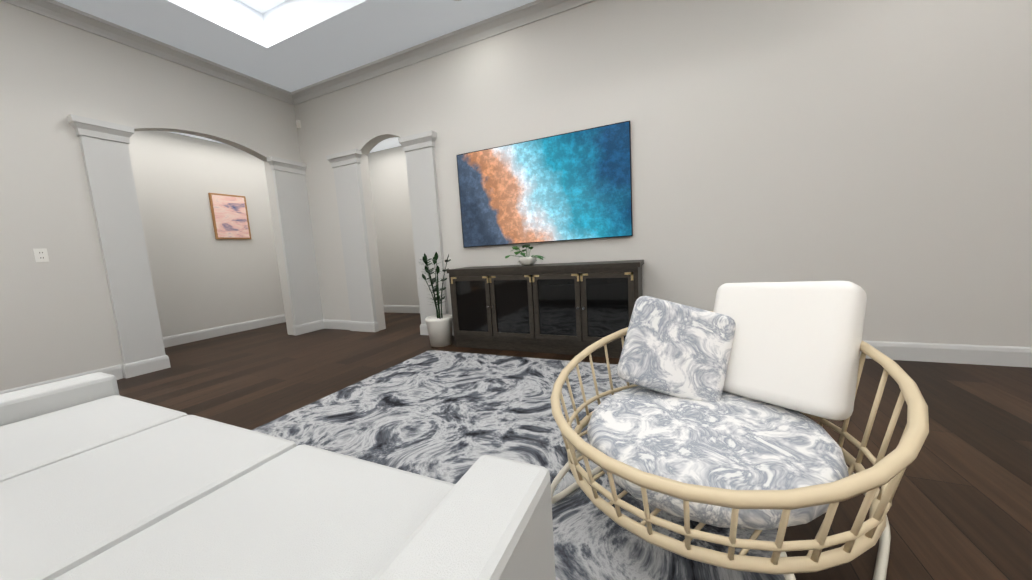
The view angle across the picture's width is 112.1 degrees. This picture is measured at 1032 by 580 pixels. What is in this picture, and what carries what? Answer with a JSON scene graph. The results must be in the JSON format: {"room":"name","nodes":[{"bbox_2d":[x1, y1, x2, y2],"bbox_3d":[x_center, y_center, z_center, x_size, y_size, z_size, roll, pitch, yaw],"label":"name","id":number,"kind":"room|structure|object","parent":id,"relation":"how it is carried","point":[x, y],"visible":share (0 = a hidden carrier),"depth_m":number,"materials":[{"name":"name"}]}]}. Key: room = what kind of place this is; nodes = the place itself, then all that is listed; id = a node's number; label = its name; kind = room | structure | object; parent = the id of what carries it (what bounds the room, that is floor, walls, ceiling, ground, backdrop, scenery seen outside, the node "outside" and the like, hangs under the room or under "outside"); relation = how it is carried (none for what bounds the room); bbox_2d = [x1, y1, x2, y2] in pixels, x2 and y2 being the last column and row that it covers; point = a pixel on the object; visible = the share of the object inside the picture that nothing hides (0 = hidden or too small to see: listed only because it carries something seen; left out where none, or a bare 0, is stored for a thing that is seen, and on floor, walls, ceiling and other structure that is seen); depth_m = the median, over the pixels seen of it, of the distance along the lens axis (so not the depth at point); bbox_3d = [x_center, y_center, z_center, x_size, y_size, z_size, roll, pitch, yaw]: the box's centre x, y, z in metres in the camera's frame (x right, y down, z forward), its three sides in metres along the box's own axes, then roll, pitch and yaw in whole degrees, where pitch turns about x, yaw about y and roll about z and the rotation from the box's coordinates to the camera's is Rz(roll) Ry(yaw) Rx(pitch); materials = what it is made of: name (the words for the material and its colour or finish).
{"room":"living room","nodes":[
{"label":"living room","id":0,"kind":"room"},
{"bbox_2d":[66,114,170,378],"bbox_3d":[-3.833,-0.369,3.420,0.100,2.450,0.400,0,7,24],"label":"column","id":1,"kind":"structure","parent":0,"point":[110,177],"depth_m":3.40,"materials":[{"name":"grey paint"}]},
{"bbox_2d":[0,1,299,390],"bbox_3d":[-4.757,-0.869,1.684,0.150,3.950,7.720,0,7,24],"label":"wall","id":2,"kind":"structure","parent":0,"point":[57,320],"depth_m":3.38,"materials":[{"name":"grey paint"}]},
{"bbox_2d":[33,248,48,261],"bbox_3d":[-4.077,-0.298,2.986,0.010,0.115,0.070,0,7,24],"label":"electrical outlet","id":3,"kind":"object","parent":2,"relation":"attached to","point":[40,254],"depth_m":2.99,"materials":[{"name":"white plastic"}]},
{"bbox_2d":[0,365,123,393],"bbox_3d":[-4.368,0.956,2.311,0.016,0.140,2.440,0,7,24],"label":"baseboard","id":4,"kind":"structure","parent":2,"relation":"attached to","point":[116,370],"depth_m":3.19,"materials":[{"name":"grey"}]},
{"bbox_2d":[0,0,291,103],"bbox_3d":[-4.425,-2.317,2.152,0.092,0.125,6.030,0,7,24],"label":"crown molding","id":5,"kind":"structure","parent":2,"relation":"attached to","point":[52,9],"depth_m":3.54,"materials":[{"name":"grey"}]},
{"bbox_2d":[163,314,285,347],"bbox_3d":[-4.662,0.684,4.826,0.016,0.140,5.000,0,7,24],"label":"baseboard","id":6,"kind":"structure","parent":2,"relation":"attached to","point":[169,341],"depth_m":5.25,"materials":[{"name":"grey wood"}]},
{"bbox_2d":[208,193,250,238],"bbox_3d":[-4.418,-1.130,5.387,0.027,0.680,0.480,0,7,24],"label":"framed picture","id":7,"kind":"object","parent":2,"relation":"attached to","point":[230,218],"visible":1,"depth_m":5.36},
{"bbox_2d":[55,0,535,152],"bbox_3d":[-0.967,-2.472,1.361,12.750,1.250,7.750,0,7,24],"label":"ceiling","id":8,"kind":"structure","parent":0,"point":[290,45],"depth_m":3.63,"materials":[{"name":"white paint"}]},
{"bbox_2d":[267,156,323,335],"bbox_3d":[-3.114,-0.597,5.020,0.100,2.450,0.539,0,7,24],"label":"column","id":9,"kind":"structure","parent":0,"point":[289,178],"depth_m":4.99,"materials":[{"name":"grey paint"}]},
{"bbox_2d":[326,149,378,331],"bbox_3d":[-2.247,-0.625,4.814,0.550,2.450,0.100,0,7,24],"label":"column","id":10,"kind":"structure","parent":0,"point":[345,165],"depth_m":4.80,"materials":[{"name":"grey paint"}]},
{"bbox_2d":[398,130,447,334],"bbox_3d":[-1.112,-0.635,4.302,0.500,2.450,0.100,0,7,24],"label":"column","id":11,"kind":"structure","parent":0,"point":[419,150],"depth_m":4.26,"materials":[{"name":"grey paint"}]},
{"bbox_2d":[117,312,1031,579],"bbox_3d":[-0.502,1.007,0.868,11.250,0.106,9.240,0,7,24],"label":"floor","id":12,"kind":"structure","parent":0,"point":[960,508],"depth_m":1.93,"materials":[{"name":"brown wood"}]},
{"bbox_2d":[0,372,555,579],"bbox_3d":[-1.111,0.528,0.609,2.136,0.972,1.140,0,7,24],"label":"sofa","id":13,"kind":"object","parent":12,"relation":"on","point":[101,478],"visible":1,"depth_m":0.71,"materials":[{"name":"grey fabric"}]},
{"bbox_2d":[419,252,452,346],"bbox_3d":[-0.920,0.098,3.943,0.455,1.054,0.336,0,7,24],"label":"floor plant","id":14,"kind":"object","parent":12,"relation":"on","point":[439,327],"visible":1,"depth_m":3.88,"materials":[{"name":"green plant"}]},
{"bbox_2d":[252,350,784,579],"bbox_3d":[-0.235,0.811,1.986,2.720,0.006,2.670,0,7,24],"label":"rug","id":15,"kind":"object","parent":12,"relation":"on","point":[449,416],"visible":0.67,"depth_m":2.00,"materials":[{"name":"grey carpet"}]},
{"bbox_2d":[550,281,928,579],"bbox_3d":[0.648,0.416,1.202,1.100,0.843,1.063,0,7,24],"label":"rattan chair","id":16,"kind":"object","parent":15,"relation":"on","point":[702,419],"visible":1,"depth_m":1.10,"materials":[{"name":"beige"}]},
{"bbox_2d":[446,260,643,357],"bbox_3d":[0.261,0.172,3.560,1.960,0.855,0.495,0,7,24],"label":"cabinet","id":17,"kind":"object","parent":12,"relation":"on","point":[575,308],"visible":0.96,"depth_m":3.33,"materials":[{"name":"brown wood"}]},
{"bbox_2d":[505,245,543,265],"bbox_3d":[0.122,-0.351,3.500,0.374,0.211,0.393,0,7,24],"label":"potted plant","id":18,"kind":"object","parent":17,"relation":"on","point":[527,260],"visible":1,"depth_m":3.48,"materials":[{"name":"white"}]},
{"bbox_2d":[292,0,1031,346],"bbox_3d":[1.278,-1.415,3.255,9.870,3.950,0.150,0,7,24],"label":"wall","id":19,"kind":"structure","parent":0,"point":[878,152],"depth_m":2.87,"materials":[{"name":"grey paint"}]},
{"bbox_2d":[296,120,300,127],"bbox_3d":[-3.125,-2.384,4.993,0.050,0.100,0.034,0,7,24],"label":"sensor","id":20,"kind":"object","parent":19,"relation":"attached to","point":[298,123],"depth_m":4.98,"materials":[{"name":"white plastic"}]},
{"bbox_2d":[323,319,350,329],"bbox_3d":[-2.694,0.519,5.225,0.680,0.140,0.016,0,7,24],"label":"baseboard","id":21,"kind":"structure","parent":19,"relation":"attached to","point":[328,324],"depth_m":5.21,"materials":[{"name":"grey"}]},
{"bbox_2d":[383,305,419,312],"bbox_3d":[-1.792,0.347,6.243,4.010,0.140,0.016,0,7,24],"label":"baseboard","id":22,"kind":"structure","parent":19,"relation":"attached to","point":[387,308],"depth_m":6.37,"materials":[{"name":"grey"}]},
{"bbox_2d":[292,0,595,104],"bbox_3d":[1.229,-2.751,2.953,9.750,0.125,0.092,0,7,24],"label":"crown molding","id":23,"kind":"structure","parent":19,"relation":"attached to","point":[528,13],"depth_m":3.87,"materials":[{"name":"grey paint"}]},
{"bbox_2d":[456,121,632,247],"bbox_3d":[0.222,-1.037,3.680,1.910,1.060,0.031,0,7,24],"label":"painting","id":24,"kind":"object","parent":19,"relation":"attached to","point":[575,185],"visible":0.96,"depth_m":3.60,"materials":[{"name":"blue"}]},
{"bbox_2d":[452,329,1031,367],"bbox_3d":[2.530,0.475,2.870,7.360,0.140,0.016,0,7,24],"label":"baseboard","id":25,"kind":"structure","parent":19,"relation":"attached to","point":[1012,356],"depth_m":2.55,"materials":[{"name":"grey wood"}]}
]}

